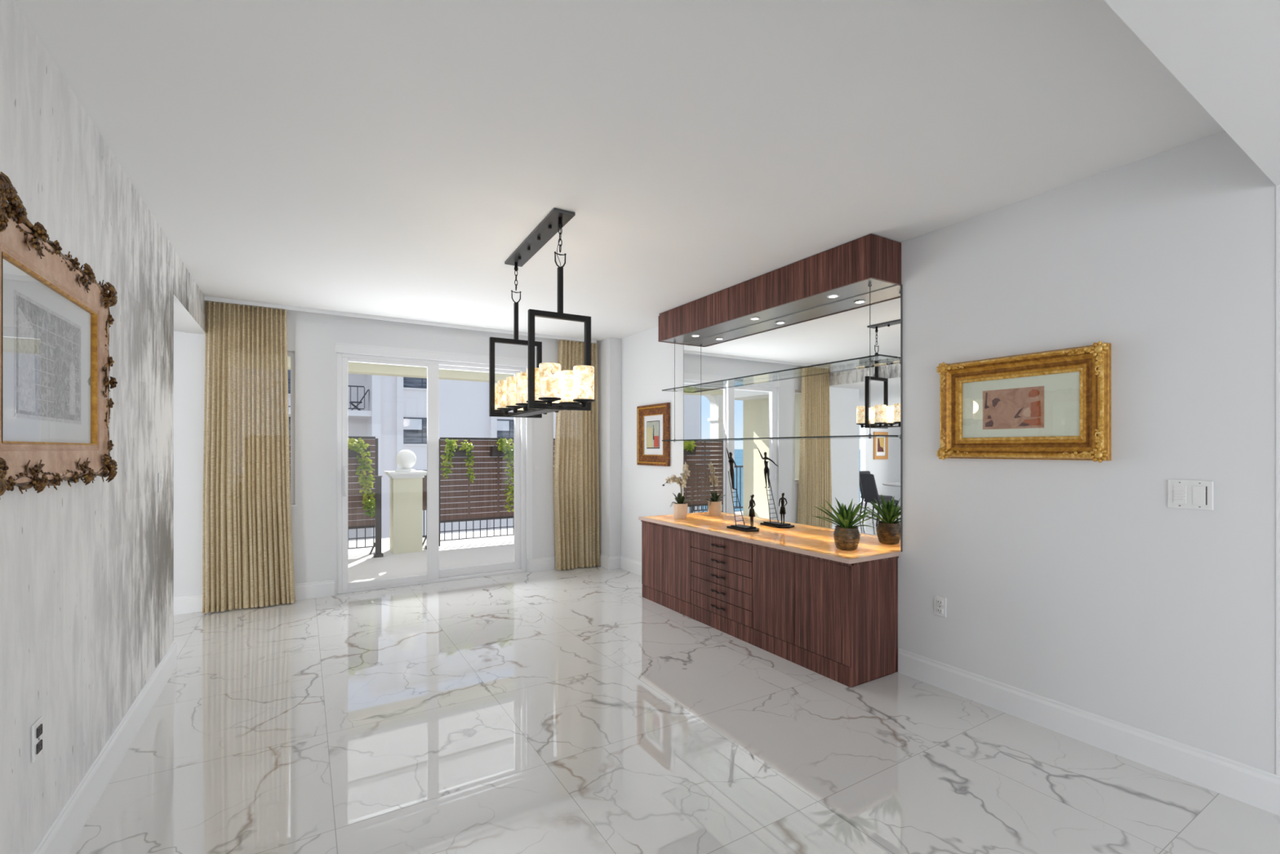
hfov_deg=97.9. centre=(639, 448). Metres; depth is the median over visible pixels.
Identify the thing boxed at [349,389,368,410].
balcony chair
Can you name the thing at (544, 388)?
chandelier
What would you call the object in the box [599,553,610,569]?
baseboard
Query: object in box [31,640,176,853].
baseboard
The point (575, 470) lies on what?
curtain
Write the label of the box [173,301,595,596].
wall
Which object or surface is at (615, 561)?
baseboard
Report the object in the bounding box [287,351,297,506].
window
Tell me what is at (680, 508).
potted orchid
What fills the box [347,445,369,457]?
planter
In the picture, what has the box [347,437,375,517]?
trailing vine
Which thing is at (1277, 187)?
trim
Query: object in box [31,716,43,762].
wall outlet
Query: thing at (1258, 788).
baseboard
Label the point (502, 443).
trailing vine
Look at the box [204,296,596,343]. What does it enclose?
track
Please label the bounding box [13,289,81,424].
print
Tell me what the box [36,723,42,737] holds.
socket
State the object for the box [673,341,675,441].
wire
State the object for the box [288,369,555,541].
apartment building
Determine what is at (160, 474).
light switch
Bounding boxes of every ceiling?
[14,0,1224,342]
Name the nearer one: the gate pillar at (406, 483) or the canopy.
the canopy
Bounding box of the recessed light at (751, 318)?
[750,317,759,319]
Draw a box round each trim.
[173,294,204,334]
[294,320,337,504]
[334,342,532,559]
[1275,184,1279,775]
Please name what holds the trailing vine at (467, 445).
in the planter at (461, 453)
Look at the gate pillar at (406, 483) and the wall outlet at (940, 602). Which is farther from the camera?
the gate pillar at (406, 483)
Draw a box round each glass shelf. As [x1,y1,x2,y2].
[662,354,897,391]
[662,435,897,440]
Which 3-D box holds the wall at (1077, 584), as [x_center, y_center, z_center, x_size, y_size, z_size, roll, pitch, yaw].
[1.047,0.054,4.690,0.150,2.731,5.790,0,0,-31]
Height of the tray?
0.010 m
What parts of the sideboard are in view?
cabinet door, cabinet door, handle, handle, handle, handle, handle, drawer, drawer, drawer, drawer, drawer, rail, cabinet door, cabinet door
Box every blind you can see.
[403,418,422,429]
[497,420,509,431]
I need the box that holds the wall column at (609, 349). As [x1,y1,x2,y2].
[596,337,621,556]
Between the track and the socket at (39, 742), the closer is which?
the socket at (39, 742)
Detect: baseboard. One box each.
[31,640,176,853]
[173,579,334,614]
[528,555,555,572]
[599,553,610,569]
[608,555,621,569]
[620,555,641,576]
[897,648,1279,815]
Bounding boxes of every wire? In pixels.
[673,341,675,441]
[867,284,871,438]
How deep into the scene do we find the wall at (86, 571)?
2.14 m
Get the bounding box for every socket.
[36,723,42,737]
[36,739,42,754]
[936,599,942,605]
[936,607,942,613]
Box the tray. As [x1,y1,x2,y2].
[508,408,563,416]
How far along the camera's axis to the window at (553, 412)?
6.65 m
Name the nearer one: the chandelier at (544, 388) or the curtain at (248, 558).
the chandelier at (544, 388)
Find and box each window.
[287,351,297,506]
[551,412,554,494]
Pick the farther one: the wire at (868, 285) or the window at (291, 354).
the window at (291, 354)
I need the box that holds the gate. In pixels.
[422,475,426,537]
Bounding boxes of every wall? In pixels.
[0,0,205,853]
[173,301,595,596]
[621,130,1275,773]
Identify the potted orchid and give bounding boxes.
[662,462,693,519]
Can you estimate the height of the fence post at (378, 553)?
1.072 m
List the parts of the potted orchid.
flower, flower, flower, pot, flower, flower, flower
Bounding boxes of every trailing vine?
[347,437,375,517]
[440,438,457,478]
[458,439,475,483]
[496,437,514,511]
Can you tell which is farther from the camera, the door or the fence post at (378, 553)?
the fence post at (378, 553)
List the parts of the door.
handle, sash, sash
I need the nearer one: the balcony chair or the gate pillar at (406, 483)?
the gate pillar at (406, 483)
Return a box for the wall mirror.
[683,284,902,551]
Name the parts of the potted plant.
pot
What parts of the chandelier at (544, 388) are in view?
lamp shade, lamp shade, lamp shade, hanging frame, stem, chain, lamp shade, lamp shade, ceiling plate, lamp shade, hanging frame, chain, stem, arm, lamp shade, lamp shade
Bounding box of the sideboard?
[640,520,898,687]
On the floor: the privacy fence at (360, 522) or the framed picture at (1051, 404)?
the privacy fence at (360, 522)
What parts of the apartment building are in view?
pane, pane, balcony railing, window sill, pane, window sill, pane, pane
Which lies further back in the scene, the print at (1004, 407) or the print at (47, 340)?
the print at (1004, 407)
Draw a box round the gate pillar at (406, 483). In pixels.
[383,449,426,554]
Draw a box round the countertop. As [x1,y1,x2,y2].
[638,514,899,564]
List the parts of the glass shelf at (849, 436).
shelf plate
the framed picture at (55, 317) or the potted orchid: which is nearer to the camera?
the framed picture at (55, 317)
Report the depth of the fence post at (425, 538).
8.01 m
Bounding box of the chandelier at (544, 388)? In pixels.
[488,208,595,417]
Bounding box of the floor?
[67,528,1279,853]
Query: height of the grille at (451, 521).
0.270 m
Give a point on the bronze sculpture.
(744, 527)
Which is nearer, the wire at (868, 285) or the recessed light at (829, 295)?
the wire at (868, 285)
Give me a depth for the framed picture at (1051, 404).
2.89 m
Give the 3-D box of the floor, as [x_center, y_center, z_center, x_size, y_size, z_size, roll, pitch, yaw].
[-0.272,1.495,2.670,15.700,0.150,14.650,0,0,-31]
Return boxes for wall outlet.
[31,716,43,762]
[934,595,946,617]
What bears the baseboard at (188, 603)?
attached to the wall at (314, 526)
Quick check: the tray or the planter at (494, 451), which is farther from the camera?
the planter at (494, 451)
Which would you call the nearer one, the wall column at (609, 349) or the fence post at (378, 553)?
the wall column at (609, 349)
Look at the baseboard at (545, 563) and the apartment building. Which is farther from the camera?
the apartment building
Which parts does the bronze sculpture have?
plate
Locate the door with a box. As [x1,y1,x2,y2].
[337,352,525,594]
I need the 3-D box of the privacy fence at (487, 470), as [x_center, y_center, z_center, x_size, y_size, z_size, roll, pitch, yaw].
[-1.869,0.630,8.881,2.600,1.600,0.050,0,0,-31]
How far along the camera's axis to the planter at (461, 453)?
8.18 m
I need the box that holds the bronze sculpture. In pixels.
[726,448,759,532]
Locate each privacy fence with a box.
[288,435,377,549]
[439,437,555,546]
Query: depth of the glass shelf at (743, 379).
4.66 m
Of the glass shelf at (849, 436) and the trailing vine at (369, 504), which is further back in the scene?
the trailing vine at (369, 504)
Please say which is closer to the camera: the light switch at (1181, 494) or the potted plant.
the light switch at (1181, 494)
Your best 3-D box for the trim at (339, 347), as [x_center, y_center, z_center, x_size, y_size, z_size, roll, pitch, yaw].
[-2.095,0.120,5.928,2.015,2.300,0.018,0,0,-31]
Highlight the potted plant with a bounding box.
[813,497,882,551]
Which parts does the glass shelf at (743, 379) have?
shelf plate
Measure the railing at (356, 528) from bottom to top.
0.270 m
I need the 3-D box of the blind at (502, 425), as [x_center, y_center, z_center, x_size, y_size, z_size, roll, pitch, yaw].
[-7.047,-1.186,28.435,0.761,0.514,0.008,0,0,-31]
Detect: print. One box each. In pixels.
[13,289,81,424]
[646,420,659,448]
[982,386,1044,429]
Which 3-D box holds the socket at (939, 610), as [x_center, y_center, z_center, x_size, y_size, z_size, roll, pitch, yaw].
[1.782,0.963,3.315,0.005,0.032,0.038,0,0,-31]
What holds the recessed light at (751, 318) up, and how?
on the canopy
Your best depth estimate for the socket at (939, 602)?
3.31 m
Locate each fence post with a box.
[368,475,383,557]
[422,475,426,549]
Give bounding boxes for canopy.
[657,233,901,344]
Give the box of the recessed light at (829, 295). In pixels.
[826,293,839,297]
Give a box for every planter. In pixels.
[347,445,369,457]
[446,445,471,457]
[489,445,514,457]
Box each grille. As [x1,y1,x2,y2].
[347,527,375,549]
[440,518,514,541]
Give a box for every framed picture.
[0,171,117,499]
[636,402,670,466]
[936,341,1111,462]
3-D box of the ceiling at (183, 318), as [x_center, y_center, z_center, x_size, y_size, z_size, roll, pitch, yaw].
[-3.491,-1.007,4.231,0.149,0.006,1.475,0,0,-31]
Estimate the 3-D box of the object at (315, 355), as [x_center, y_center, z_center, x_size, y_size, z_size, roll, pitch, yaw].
[-3.095,-0.343,5.330,0.345,1.736,0.006,0,0,-31]
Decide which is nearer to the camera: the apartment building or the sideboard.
the sideboard
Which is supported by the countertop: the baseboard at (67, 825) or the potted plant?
the potted plant
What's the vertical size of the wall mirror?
1.692 m
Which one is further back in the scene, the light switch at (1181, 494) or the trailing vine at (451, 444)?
the trailing vine at (451, 444)
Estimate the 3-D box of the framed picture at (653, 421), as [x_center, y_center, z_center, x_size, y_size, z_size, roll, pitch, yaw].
[0.136,-0.148,6.015,0.038,0.657,0.620,0,0,-31]
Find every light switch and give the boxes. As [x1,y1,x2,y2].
[158,472,162,493]
[1167,479,1213,510]
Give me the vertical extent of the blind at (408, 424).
0.510 m
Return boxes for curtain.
[202,300,295,613]
[553,338,599,570]

